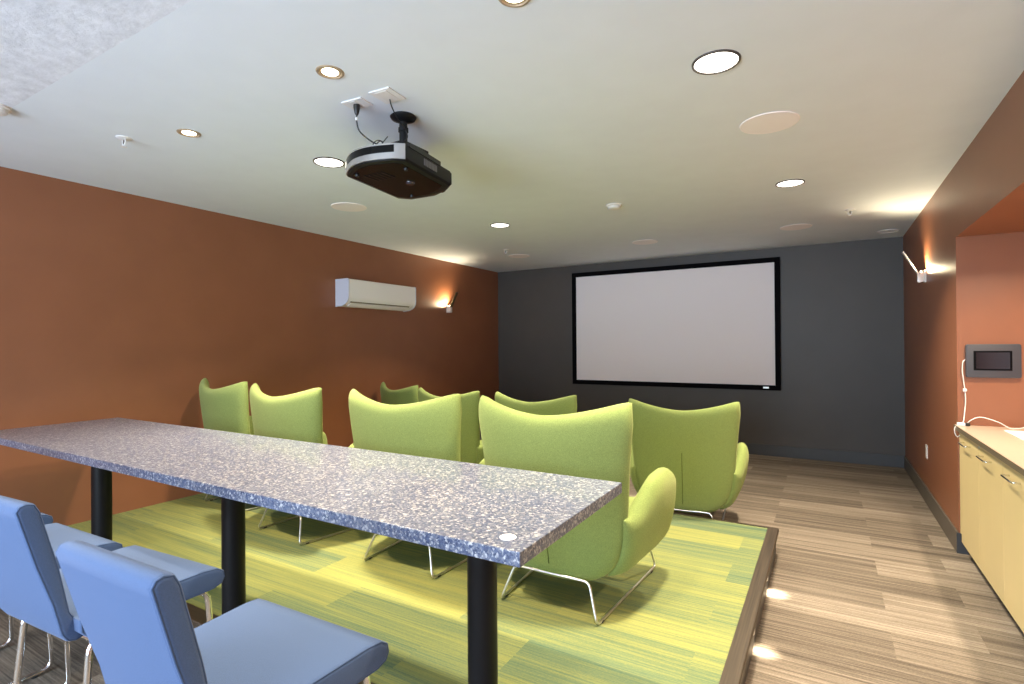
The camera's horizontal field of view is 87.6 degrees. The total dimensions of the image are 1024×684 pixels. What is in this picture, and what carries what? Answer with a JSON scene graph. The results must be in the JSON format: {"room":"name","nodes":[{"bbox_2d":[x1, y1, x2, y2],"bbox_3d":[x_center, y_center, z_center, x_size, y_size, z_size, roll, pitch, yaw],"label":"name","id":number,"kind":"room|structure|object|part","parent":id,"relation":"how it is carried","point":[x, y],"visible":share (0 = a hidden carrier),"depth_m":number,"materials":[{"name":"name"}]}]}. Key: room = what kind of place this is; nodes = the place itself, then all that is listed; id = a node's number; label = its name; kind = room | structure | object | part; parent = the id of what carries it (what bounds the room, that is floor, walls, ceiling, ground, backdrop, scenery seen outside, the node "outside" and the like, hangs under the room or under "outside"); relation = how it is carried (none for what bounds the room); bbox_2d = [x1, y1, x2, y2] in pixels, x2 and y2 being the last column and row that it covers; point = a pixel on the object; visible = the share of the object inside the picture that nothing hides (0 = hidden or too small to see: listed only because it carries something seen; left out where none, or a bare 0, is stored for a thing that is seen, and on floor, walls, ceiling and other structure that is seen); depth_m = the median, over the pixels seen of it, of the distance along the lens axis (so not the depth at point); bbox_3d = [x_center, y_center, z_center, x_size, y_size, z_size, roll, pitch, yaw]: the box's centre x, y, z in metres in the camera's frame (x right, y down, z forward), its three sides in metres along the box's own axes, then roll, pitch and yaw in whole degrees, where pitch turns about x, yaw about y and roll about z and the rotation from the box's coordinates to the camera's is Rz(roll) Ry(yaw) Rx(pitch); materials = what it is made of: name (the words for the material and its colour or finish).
{"room":"home theater","nodes":[
{"label":"home theater","id":0,"kind":"room"},
{"bbox_2d":[0,166,498,525],"bbox_3d":[-2.820,0.159,4.466,0.120,2.610,10.038,-1,0,30],"label":"wall","id":1,"kind":"structure","parent":0,"point":[114,304],"depth_m":4.42,"materials":[{"name":"paint"}]},
{"bbox_2d":[335,278,415,311],"bbox_3d":[-1.570,-0.538,6.279,0.208,0.303,1.100,-1,0,30],"label":"air conditioner","id":2,"kind":"object","parent":1,"relation":"attached to","point":[353,293],"visible":1,"depth_m":6.09,"materials":[{"name":"white plastic"}]},
{"bbox_2d":[347,301,408,310],"bbox_3d":[-1.536,-0.416,6.230,0.055,0.054,0.950,-1,0,30],"label":"vent","id":3,"kind":"object","parent":2,"relation":"attached to","point":[364,304],"depth_m":6.21,"materials":[{"name":"white plastic"}]},
{"bbox_2d":[446,292,457,312],"bbox_3d":[-0.842,-0.558,7.556,0.168,0.285,0.070,-1,0,30],"label":"wall sconce","id":4,"kind":"object","parent":1,"relation":"attached to","point":[448,307],"visible":1,"depth_m":7.56,"materials":[{"name":"beige metal"}]},
{"bbox_2d":[0,0,1023,271],"bbox_3d":[-0.177,-1.222,2.912,6.277,0.100,10.278,-1,0,30],"label":"ceiling","id":5,"kind":"structure","parent":0,"point":[542,116],"depth_m":2.71,"materials":[{"name":"paint"}]},
{"bbox_2d":[0,103,11,115],"bbox_3d":[-2.540,-1.138,2.615,0.132,0.037,0.132,-1,0,30],"label":"smoke detector","id":6,"kind":"object","parent":5,"relation":"attached to","point":[5,110],"visible":1,"depth_m":2.62,"materials":[{"name":"white plastic"}]},
{"bbox_2d":[115,135,132,147],"bbox_3d":[-2.201,-1.131,3.028,0.080,0.052,0.080,-1,0,30],"label":"sprinkler","id":7,"kind":"object","parent":5,"relation":"attached to","point":[124,139],"visible":1,"depth_m":3.02,"materials":[{"name":"white metal"}]},
{"bbox_2d":[176,129,200,137],"bbox_3d":[-1.793,-1.158,2.965,0.120,0.005,0.120,-1,0,30],"label":"recessed light","id":8,"kind":"object","parent":5,"relation":"in","point":[185,132],"visible":1,"depth_m":2.96,"materials":[{"name":"brown metal"}]},
{"bbox_2d":[313,157,344,167],"bbox_3d":[-1.183,-1.159,3.449,0.196,0.007,0.196,-1,0,30],"label":"recessed light","id":9,"kind":"object","parent":5,"relation":"in","point":[329,162],"visible":1,"depth_m":3.45,"materials":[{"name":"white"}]},
{"bbox_2d":[315,65,344,78],"bbox_3d":[-0.789,-1.168,2.315,0.120,0.005,0.120,-1,0,30],"label":"recessed light","id":10,"kind":"object","parent":5,"relation":"in","point":[326,71],"visible":1,"depth_m":2.31,"materials":[{"name":"brown metal"}]},
{"bbox_2d":[331,202,366,211],"bbox_3d":[-1.396,-1.153,4.571,0.296,0.006,0.296,-1,0,30],"label":"ceiling speaker","id":11,"kind":"object","parent":5,"relation":"attached to","point":[342,206],"visible":1,"depth_m":4.57,"materials":[{"name":"white paint"}]},
{"bbox_2d":[341,97,372,109],"bbox_3d":[-0.759,-1.165,2.615,0.124,0.008,0.088,-1,0,26],"label":"outlet","id":12,"kind":"object","parent":5,"relation":"attached to","point":[362,102],"visible":0.93,"depth_m":2.60,"materials":[{"name":"white plastic"}]},
{"bbox_2d":[353,104,376,143],"bbox_3d":[-0.685,-1.065,2.650,0.197,0.193,0.031,0,0,-25],"label":"power cable","id":13,"kind":"object","parent":12,"relation":"hanging from","point":[356,107],"visible":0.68,"depth_m":2.61,"materials":[{"name":"black plastic"}]},
{"bbox_3d":[-0.679,-1.042,2.651,0.186,0.147,0.014,0,0,-21],"label":"cord","id":14,"kind":"part","parent":13,"relation":"part of","materials":[{"name":"black plastic"}]},
{"bbox_2d":[369,87,405,103],"bbox_3d":[-0.590,-1.167,2.533,0.120,0.008,0.128,-1,0,26],"label":"outlet","id":15,"kind":"object","parent":5,"relation":"attached to","point":[384,94],"visible":1,"depth_m":2.52,"materials":[{"name":"white plastic"}]},
{"bbox_2d":[375,90,399,102],"bbox_3d":[-0.590,-1.164,2.533,0.068,0.002,0.104,-1,0,26],"label":"socket","id":16,"kind":"object","parent":15,"relation":"attached to","point":[384,95],"depth_m":2.53,"materials":[{"name":"white plastic"}]},
{"bbox_2d":[389,99,407,139],"bbox_3d":[-0.593,-1.067,2.683,0.149,0.191,0.219,0,0,-38],"label":"cable","id":17,"kind":"object","parent":15,"relation":"hanging from","point":[389,99],"visible":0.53,"depth_m":2.65,"materials":[{"name":"black plastic"}]},
{"bbox_2d":[390,111,428,153],"bbox_3d":[-0.566,-1.076,2.793,0.170,0.188,0.200,-1,0,30],"label":"mount","id":18,"kind":"object","parent":5,"relation":"attached to","point":[404,117],"visible":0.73,"depth_m":2.75,"materials":[{"name":"black metal"}]},
{"bbox_2d":[345,143,451,199],"bbox_3d":[-0.605,-0.919,2.927,0.436,0.117,0.675,-1,0,23],"label":"projector","id":19,"kind":"object","parent":18,"relation":"hanging from","point":[398,170],"visible":1,"depth_m":2.77,"materials":[{"name":"black plastic"}]},
{"bbox_3d":[-0.748,-0.931,2.673,0.410,0.036,0.074,-1,0,40],"label":"dark panel","id":20,"kind":"part","parent":19,"relation":"part of","materials":[{"name":"black plastic"}]},
{"bbox_3d":[-0.614,-0.874,2.910,0.360,0.004,0.564,-1,0,23],"label":"underside panel","id":21,"kind":"part","parent":19,"relation":"part of","materials":[{"name":"black plastic"}]},
{"bbox_3d":[-0.454,-0.967,2.764,0.022,0.024,0.300,-1,0,22],"label":"rail","id":22,"kind":"part","parent":19,"relation":"part of","materials":[{"name":"black plastic"}]},
{"bbox_2d":[424,158,436,171],"bbox_3d":[-0.427,-0.926,2.801,0.003,0.034,0.128,-1,0,22],"label":"vent","id":23,"kind":"object","parent":19,"relation":"attached to","point":[430,165],"depth_m":2.80,"materials":[{"name":"grey plastic"}]},
{"bbox_2d":[490,223,509,227],"bbox_3d":[-0.119,-1.158,5.301,0.196,0.007,0.196,-1,0,30],"label":"recessed light","id":24,"kind":"object","parent":5,"relation":"in","point":[497,225],"visible":1,"depth_m":5.31,"materials":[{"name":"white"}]},
{"bbox_2d":[491,224,508,226],"bbox_3d":[-0.119,-1.159,5.301,0.174,0.001,0.174,-1,0,30],"label":"diffuser","id":25,"kind":"object","parent":24,"relation":"attached to","point":[492,225],"depth_m":5.31,"materials":[{"name":"white plastic"}]},
{"bbox_2d":[499,0,529,7],"bbox_3d":[0.009,-1.177,1.819,0.120,0.005,0.120,-1,0,30],"label":"recessed light","id":26,"kind":"object","parent":5,"relation":"in","point":[509,3],"visible":1,"depth_m":1.85,"materials":[{"name":"brown metal"}]},
{"bbox_2d":[508,254,529,257],"bbox_3d":[0.094,-1.152,7.167,0.296,0.006,0.296,-1,0,30],"label":"ceiling speaker","id":27,"kind":"object","parent":5,"relation":"attached to","point":[513,255],"visible":1,"depth_m":7.17,"materials":[{"name":"white paint"}]},
{"bbox_2d":[509,255,528,257],"bbox_3d":[0.094,-1.150,7.167,0.271,0.002,0.271,0,0,-28],"label":"grille","id":28,"kind":"object","parent":27,"relation":"attached to","point":[512,256],"depth_m":7.17,"materials":[{"name":"white paint"}]},
{"bbox_2d":[606,203,621,209],"bbox_3d":[0.873,-1.154,4.569,0.132,0.037,0.132,-1,0,30],"label":"smoke detector","id":29,"kind":"object","parent":5,"relation":"attached to","point":[612,206],"visible":1,"depth_m":4.53,"materials":[{"name":"white plastic"}]},
{"bbox_2d":[632,240,657,244],"bbox_3d":[1.556,-1.167,6.244,0.296,0.006,0.296,-1,0,30],"label":"ceiling speaker","id":30,"kind":"object","parent":5,"relation":"attached to","point":[638,242],"visible":1,"depth_m":6.25,"materials":[{"name":"white paint"}]},
{"bbox_2d":[692,49,740,74],"bbox_3d":[0.862,-1.180,2.256,0.196,0.007,0.196,-1,0,30],"label":"recessed light","id":31,"kind":"object","parent":5,"relation":"in","point":[722,60],"visible":1,"depth_m":2.25,"materials":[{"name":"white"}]},
{"bbox_2d":[739,111,799,133],"bbox_3d":[1.390,-1.181,2.886,0.296,0.006,0.296,-1,0,30],"label":"ceiling speaker","id":32,"kind":"object","parent":5,"relation":"attached to","point":[770,122],"visible":1,"depth_m":2.87,"materials":[{"name":"white paint"}]},
{"bbox_2d":[775,179,804,187],"bbox_3d":[2.070,-1.180,3.976,0.196,0.007,0.196,-1,0,30],"label":"recessed light","id":33,"kind":"object","parent":5,"relation":"in","point":[792,182],"visible":1,"depth_m":3.98,"materials":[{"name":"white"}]},
{"bbox_2d":[777,180,802,186],"bbox_3d":[2.070,-1.181,3.976,0.174,0.001,0.174,-1,0,30],"label":"diffuser","id":34,"kind":"object","parent":33,"relation":"attached to","point":[786,183],"depth_m":3.98,"materials":[{"name":"white plastic"}]},
{"bbox_2d":[780,224,811,229],"bbox_3d":[2.921,-1.180,5.493,0.296,0.006,0.296,-1,0,30],"label":"ceiling speaker","id":35,"kind":"object","parent":5,"relation":"attached to","point":[794,226],"visible":1,"depth_m":5.49,"materials":[{"name":"white paint"}]},
{"bbox_2d":[845,209,854,215],"bbox_3d":[3.040,-1.161,4.801,0.080,0.052,0.080,-1,0,30],"label":"sprinkler","id":36,"kind":"object","parent":5,"relation":"attached to","point":[847,210],"visible":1,"depth_m":4.79,"materials":[{"name":"white metal"}]},
{"bbox_2d":[877,229,898,232],"bbox_3d":[4.031,-1.187,5.724,0.200,0.007,0.200,-1,0,30],"label":"recessed light","id":37,"kind":"object","parent":5,"relation":"in","point":[887,230],"visible":1,"depth_m":5.73,"materials":[{"name":"white metal"}]},
{"bbox_2d":[878,230,897,232],"bbox_3d":[4.031,-1.187,5.724,0.178,0.001,0.178,-1,0,30],"label":"diffuser","id":38,"kind":"object","parent":37,"relation":"attached to","point":[882,231],"depth_m":5.73,"materials":[{"name":"white"}]},
{"bbox_2d":[0,437,1023,683],"bbox_3d":[-0.157,1.487,2.899,6.277,0.100,10.278,-1,0,30],"label":"floor","id":39,"kind":"structure","parent":0,"point":[866,585],"depth_m":2.97,"materials":[{"name":"beige wood"}]},
{"bbox_2d":[0,512,53,683],"bbox_3d":[-2.341,0.936,2.233,0.476,1.028,0.533,-1,0,28],"label":"counter chair","id":40,"kind":"object","parent":39,"relation":"on","point":[47,519],"visible":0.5,"depth_m":2.35,"materials":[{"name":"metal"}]},
{"bbox_3d":[-2.485,1.135,2.370,0.042,0.630,0.430,-1,0,28],"label":"sled frame","id":41,"kind":"part","parent":40,"relation":"part of","materials":[{"name":"silver metal"}]},
{"bbox_3d":[-2.145,1.132,2.185,0.042,0.630,0.430,-1,0,28],"label":"sled frame","id":42,"kind":"part","parent":40,"relation":"part of","materials":[{"name":"silver metal"}]},
{"bbox_3d":[-2.316,0.782,2.282,0.476,0.072,0.400,-1,0,28],"label":"seat","id":43,"kind":"part","parent":40,"relation":"part of","materials":[{"name":"fabric"}]},
{"bbox_2d":[45,523,122,683],"bbox_3d":[-1.790,0.931,1.897,0.476,1.028,0.533,-1,0,28],"label":"counter chair","id":44,"kind":"object","parent":39,"relation":"on","point":[58,534],"visible":0.31,"depth_m":2.04,"materials":[{"name":"fabric"}]},
{"bbox_3d":[-1.934,1.130,2.034,0.042,0.630,0.430,-1,0,28],"label":"sled frame","id":45,"kind":"part","parent":44,"relation":"part of","materials":[{"name":"silver metal"}]},
{"bbox_3d":[-1.765,0.777,1.947,0.476,0.072,0.400,-1,0,28],"label":"seat","id":46,"kind":"part","parent":44,"relation":"part of","materials":[{"name":"fabric"}]},
{"bbox_2d":[0,495,224,683],"bbox_3d":[-1.275,0.926,1.646,0.476,1.028,0.533,-1,0,26],"label":"counter chair","id":47,"kind":"object","parent":39,"relation":"on","point":[34,590],"visible":0.62,"depth_m":1.44,"materials":[{"name":"fabric"}]},
{"bbox_3d":[-1.423,1.125,1.777,0.042,0.630,0.430,-1,0,26],"label":"sled frame","id":48,"kind":"part","parent":47,"relation":"part of","materials":[{"name":"silver metal"}]},
{"bbox_3d":[-1.362,0.611,1.477,0.356,0.398,0.154,-1,0,26],"label":"backrest","id":49,"kind":"part","parent":47,"relation":"part of","materials":[{"name":"fabric"}]},
{"bbox_3d":[-1.251,0.772,1.696,0.476,0.072,0.400,-1,0,26],"label":"seat","id":50,"kind":"part","parent":47,"relation":"part of","materials":[{"name":"fabric"}]},
{"bbox_3d":[-1.077,1.121,1.605,0.042,0.630,0.430,-1,0,26],"label":"sled frame","id":51,"kind":"part","parent":47,"relation":"part of","materials":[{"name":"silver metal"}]},
{"bbox_2d":[55,540,388,683],"bbox_3d":[-0.635,0.919,1.221,0.476,1.028,0.533,-1,0,29],"label":"counter chair","id":52,"kind":"object","parent":39,"relation":"on","point":[134,616],"visible":1,"depth_m":1.09,"materials":[{"name":"fabric"}]},
{"bbox_3d":[-0.729,0.604,1.056,0.356,0.398,0.154,-1,0,29],"label":"backrest","id":53,"kind":"part","parent":52,"relation":"part of","materials":[{"name":"fabric"}]},
{"bbox_3d":[-0.609,0.765,1.270,0.476,0.072,0.400,-1,0,29],"label":"seat","id":54,"kind":"part","parent":52,"relation":"part of","materials":[{"name":"fabric"}]},
{"bbox_3d":[-0.439,1.115,1.171,0.042,0.630,0.430,-1,0,29],"label":"sled frame","id":55,"kind":"part","parent":52,"relation":"part of","materials":[{"name":"silver metal"}]},
{"bbox_2d":[380,382,418,404],"bbox_3d":[-1.040,0.962,6.178,0.826,0.995,0.937,0,0,-41],"label":"lounge chair","id":56,"kind":"object","parent":39,"relation":"on","point":[408,395],"visible":0.09,"depth_m":5.79,"materials":[{"name":"fabric"}]},
{"bbox_2d":[68,493,778,683],"bbox_3d":[-0.744,1.361,3.566,4.351,0.168,2.654,-1,0,30],"label":"platform","id":57,"kind":"object","parent":39,"relation":"on","point":[693,619],"visible":0.46,"depth_m":2.65,"materials":[{"name":"green carpet"}]},
{"bbox_2d":[199,378,260,510],"bbox_3d":[-2.076,0.793,4.425,0.937,0.995,0.826,-1,0,40],"label":"lounge chair","id":58,"kind":"object","parent":57,"relation":"on","point":[226,408],"visible":0.23,"depth_m":3.99,"materials":[{"name":"fabric"}]},
{"bbox_3d":[-2.277,0.722,4.190,0.808,0.851,0.208,-1,0,40],"label":"backrest","id":59,"kind":"part","parent":58,"relation":"part of","materials":[{"name":"fabric"}]},
{"bbox_3d":[-2.357,0.888,4.681,0.180,0.459,0.594,-1,0,30],"label":"armrest","id":60,"kind":"part","parent":58,"relation":"part of","materials":[{"name":"fabric"}]},
{"bbox_2d":[249,383,353,544],"bbox_3d":[-1.333,0.785,3.782,0.937,0.995,0.826,-1,0,36],"label":"lounge chair","id":61,"kind":"object","parent":57,"relation":"on","point":[298,416],"visible":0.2,"depth_m":3.37,"materials":[{"name":"fabric"}]},
{"bbox_3d":[-1.517,0.713,3.534,0.808,0.851,0.208,-1,0,36],"label":"backrest","id":62,"kind":"part","parent":61,"relation":"part of","materials":[{"name":"fabric"}]},
{"bbox_3d":[-1.631,0.879,4.019,0.180,0.459,0.594,-1,0,26],"label":"armrest","id":63,"kind":"part","parent":61,"relation":"part of","materials":[{"name":"fabric"}]},
{"bbox_2d":[0,417,621,683],"bbox_3d":[-1.392,0.899,2.543,3.719,0.755,0.744,-1,0,30],"label":"bar table","id":64,"kind":"object","parent":57,"relation":"on","point":[464,508],"visible":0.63,"depth_m":1.95,"materials":[{"name":"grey stone"}]},
{"bbox_3d":[-2.446,0.934,3.183,0.101,0.705,0.101,-1,0,30],"label":"leg","id":65,"kind":"part","parent":64,"relation":"part of","materials":[{"name":"black metal"}]},
{"bbox_3d":[-1.312,0.923,2.516,0.101,0.705,0.101,-1,0,30],"label":"leg","id":66,"kind":"part","parent":64,"relation":"part of","materials":[{"name":"black metal"}]},
{"bbox_3d":[-0.100,0.911,1.802,0.101,0.705,0.101,-1,0,30],"label":"leg","id":67,"kind":"part","parent":64,"relation":"part of","materials":[{"name":"black metal"}]},
{"bbox_2d":[499,534,515,540],"bbox_3d":[-0.011,0.503,1.377,0.044,0.004,0.044,-1,0,30],"label":"coaster","id":68,"kind":"object","parent":64,"relation":"on","point":[506,537],"visible":1,"depth_m":1.37,"materials":[{"name":"white paper"}]},
{"bbox_2d":[349,389,484,577],"bbox_3d":[-0.476,0.776,3.280,0.937,0.995,0.826,-1,0,29],"label":"lounge chair","id":69,"kind":"object","parent":57,"relation":"on","point":[431,428],"visible":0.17,"depth_m":2.87,"materials":[{"name":"fabric"}]},
{"bbox_3d":[-0.629,0.704,3.012,0.808,0.851,0.208,-1,0,29],"label":"backrest","id":70,"kind":"part","parent":69,"relation":"part of","materials":[{"name":"fabric"}]},
{"bbox_2d":[479,395,675,624],"bbox_3d":[0.333,0.768,2.795,0.937,0.995,0.826,-1,0,30],"label":"lounge chair","id":71,"kind":"object","parent":57,"relation":"on","point":[597,443],"visible":0.63,"depth_m":2.43,"materials":[{"name":"fabric"}]},
{"bbox_3d":[0.176,0.696,2.529,0.808,0.851,0.208,-1,0,30],"label":"backrest","id":72,"kind":"part","parent":71,"relation":"part of","materials":[{"name":"fabric"}]},
{"bbox_3d":[0.347,0.963,2.815,0.700,0.246,0.600,-1,0,30],"label":"seat","id":73,"kind":"part","parent":71,"relation":"part of","materials":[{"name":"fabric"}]},
{"bbox_3d":[0.669,0.856,2.612,0.180,0.459,0.594,-1,0,41],"label":"armrest","id":74,"kind":"part","parent":71,"relation":"part of","materials":[{"name":"fabric"}]},
{"bbox_2d":[418,387,483,463],"bbox_3d":[-0.442,0.954,5.410,0.937,0.995,0.826,-1,0,37],"label":"lounge chair","id":75,"kind":"object","parent":39,"relation":"on","point":[471,447],"visible":0.18,"depth_m":4.97,"materials":[{"name":"fabric"}]},
{"bbox_3d":[-0.131,1.042,5.187,0.594,0.459,0.180,0,0,-42],"label":"armrest","id":76,"kind":"part","parent":75,"relation":"part of","materials":[{"name":"fabric"}]},
{"bbox_2d":[495,392,576,414],"bbox_3d":[0.346,0.946,4.920,0.937,0.995,0.826,-1,0,30],"label":"lounge chair","id":77,"kind":"object","parent":39,"relation":"on","point":[565,405],"visible":0.04,"depth_m":4.50,"materials":[{"name":"fabric"}]},
{"bbox_2d":[628,399,748,519],"bbox_3d":[1.391,0.935,4.288,0.937,0.995,0.826,-1,0,21],"label":"lounge chair","id":78,"kind":"object","parent":39,"relation":"on","point":[701,448],"visible":0.83,"depth_m":3.93,"materials":[{"name":"fabric"}]},
{"bbox_3d":[1.042,1.030,4.439,0.180,0.459,0.594,0,0,11],"label":"armrest","id":79,"kind":"part","parent":78,"relation":"part of","materials":[{"name":"fabric"}]},
{"bbox_3d":[1.751,1.023,4.160,0.180,0.459,0.594,-1,0,32],"label":"armrest","id":80,"kind":"part","parent":78,"relation":"part of","materials":[{"name":"fabric"}]},
{"bbox_2d":[957,432,979,567],"bbox_3d":[3.126,0.998,3.204,0.670,0.833,0.543,-1,0,30],"label":"base cabinet","id":81,"kind":"object","parent":39,"relation":"on","point":[970,529],"depth_m":3.32,"materials":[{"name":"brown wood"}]},
{"bbox_3d":[3.002,0.932,3.558,0.018,0.696,0.058,-1,0,30],"label":"filler strip","id":82,"kind":"part","parent":81,"relation":"part of","materials":[{"name":"beige wood"}]},
{"bbox_2d":[976,446,1004,604],"bbox_3d":[2.861,0.998,2.754,0.670,0.833,0.500,-1,0,30],"label":"base cabinet","id":83,"kind":"object","parent":39,"relation":"on","point":[991,511],"visible":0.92,"depth_m":2.88,"materials":[{"name":"brown wood"}]},
{"bbox_3d":[2.612,0.649,2.959,0.038,0.009,0.179,-1,0,30],"label":"handle","id":84,"kind":"part","parent":83,"relation":"part of","materials":[{"name":"silver metal"}]},
{"bbox_2d":[1000,462,1023,632],"bbox_3d":[2.607,0.998,2.323,0.670,0.833,0.500,-1,0,30],"label":"base cabinet","id":85,"kind":"object","parent":39,"relation":"on","point":[1013,481],"visible":0.96,"depth_m":2.54,"materials":[{"name":"brown wood"}]},
{"bbox_3d":[2.358,0.649,2.528,0.038,0.009,0.179,-1,0,30],"label":"handle","id":86,"kind":"part","parent":85,"relation":"part of","materials":[{"name":"silver metal"}]},
{"bbox_3d":[2.100,0.998,1.461,0.670,0.833,0.500,-1,0,30],"label":"base cabinet","id":87,"kind":"object","parent":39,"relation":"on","visible":0},
{"bbox_2d":[954,424,1023,475],"bbox_3d":[2.602,0.566,2.308,0.662,0.028,2.619,-1,0,30],"label":"countertop","id":88,"kind":"structure","parent":87,"relation":"on","point":[1008,448],"depth_m":2.97,"materials":[{"name":"beige laminate"}]},
{"bbox_2d":[957,422,969,425],"bbox_3d":[2.987,0.544,3.533,0.068,0.022,0.030,-1,0,30],"label":"adapter","id":89,"kind":"object","parent":88,"relation":"on","point":[958,423],"visible":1,"depth_m":3.52,"materials":[{"name":"white plastic"}]},
{"bbox_2d":[967,417,1023,428],"bbox_3d":[3.174,0.506,3.407,0.434,0.096,0.038,-1,0,34],"label":"cable","id":90,"kind":"object","parent":88,"relation":"on","point":[976,417],"visible":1,"depth_m":3.44,"materials":[{"name":"white plastic"}]},
{"bbox_2d":[1004,430,1023,439],"bbox_3d":[3.122,0.550,3.077,0.350,0.004,0.370,-1,0,30],"label":"paper stack","id":91,"kind":"object","parent":88,"relation":"on","point":[1020,434],"visible":1,"depth_m":3.20,"materials":[{"name":"white paper"}]},
{"bbox_2d":[498,237,904,455],"bbox_3d":[2.409,0.134,7.282,6.277,2.610,0.120,-1,0,30],"label":"wall","id":92,"kind":"structure","parent":0,"point":[842,303],"depth_m":6.54,"materials":[{"name":"grey paint"}]},
{"bbox_2d":[572,257,780,390],"bbox_3d":[2.126,-0.215,7.346,2.807,1.661,0.054,-1,0,30],"label":"projection screen","id":93,"kind":"object","parent":92,"relation":"attached to","point":[717,325],"visible":1,"depth_m":7.25,"materials":[{"name":"white fabric"}]},
{"bbox_2d":[738,442,903,467],"bbox_3d":[2.108,1.373,7.382,5.395,0.137,0.012,-1,0,30],"label":"baseboard","id":94,"kind":"structure","parent":92,"relation":"attached to","point":[889,460],"depth_m":6.39,"materials":[{"name":"grey rubber"}]},
{"bbox_2d":[903,71,1023,525],"bbox_3d":[2.158,0.109,1.537,0.642,2.610,10.038,-1,0,30],"label":"wall","id":95,"kind":"structure","parent":0,"point":[983,193],"depth_m":3.94,"materials":[{"name":"paint"}]},
{"bbox_2d":[902,251,926,282],"bbox_3d":[3.553,-0.664,4.720,0.168,0.285,0.070,-1,0,30],"label":"wall sconce","id":96,"kind":"object","parent":95,"relation":"attached to","point":[921,277],"visible":1,"depth_m":4.69,"materials":[{"name":"beige metal"}]},
{"bbox_3d":[3.620,-0.577,4.681,0.014,0.110,0.070,-1,0,30],"label":"wall plate","id":97,"kind":"part","parent":96,"relation":"part of","materials":[{"name":"beige"}]},
{"bbox_2d":[925,444,927,458],"bbox_3d":[3.658,0.966,4.713,0.008,0.120,0.072,-1,0,30],"label":"wall outlet","id":98,"kind":"object","parent":95,"relation":"attached to","point":[926,445],"visible":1,"depth_m":4.70,"materials":[{"name":"white plastic"}]},
{"bbox_2d":[904,456,958,551],"bbox_3d":[3.710,1.350,4.801,0.014,0.137,2.812,-1,0,30],"label":"baseboard","id":99,"kind":"structure","parent":95,"relation":"attached to","point":[945,523],"depth_m":4.37,"materials":[{"name":"rubber"}]},
{"bbox_2d":[952,232,1023,553],"bbox_3d":[3.306,0.353,3.485,0.642,2.123,0.120,-1,0,30],"label":"wall","id":100,"kind":"structure","parent":0,"point":[988,270],"depth_m":3.52,"materials":[{"name":"paint"}]},
{"bbox_2d":[956,532,968,554],"bbox_3d":[3.016,1.349,3.572,0.064,0.137,0.010,-1,0,30],"label":"baseboard","id":101,"kind":"structure","parent":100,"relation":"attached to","point":[961,549],"depth_m":3.58,"materials":[{"name":"grey rubber"}]},
{"bbox_2d":[965,344,1021,377],"bbox_3d":[3.143,0.124,3.490,0.274,0.220,0.036,-1,0,30],"label":"control panel","id":102,"kind":"object","parent":100,"relation":"attached to","point":[982,360],"visible":1,"depth_m":3.48,"materials":[{"name":"grey plastic"}]},
{"bbox_2d":[962,359,966,421],"bbox_3d":[3.007,0.333,3.552,0.066,0.437,0.025,0,0,-39],"label":"charging cable","id":103,"kind":"object","parent":102,"relation":"hanging from","point":[964,389],"visible":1,"depth_m":3.56,"materials":[{"name":"white plastic"}]}
]}

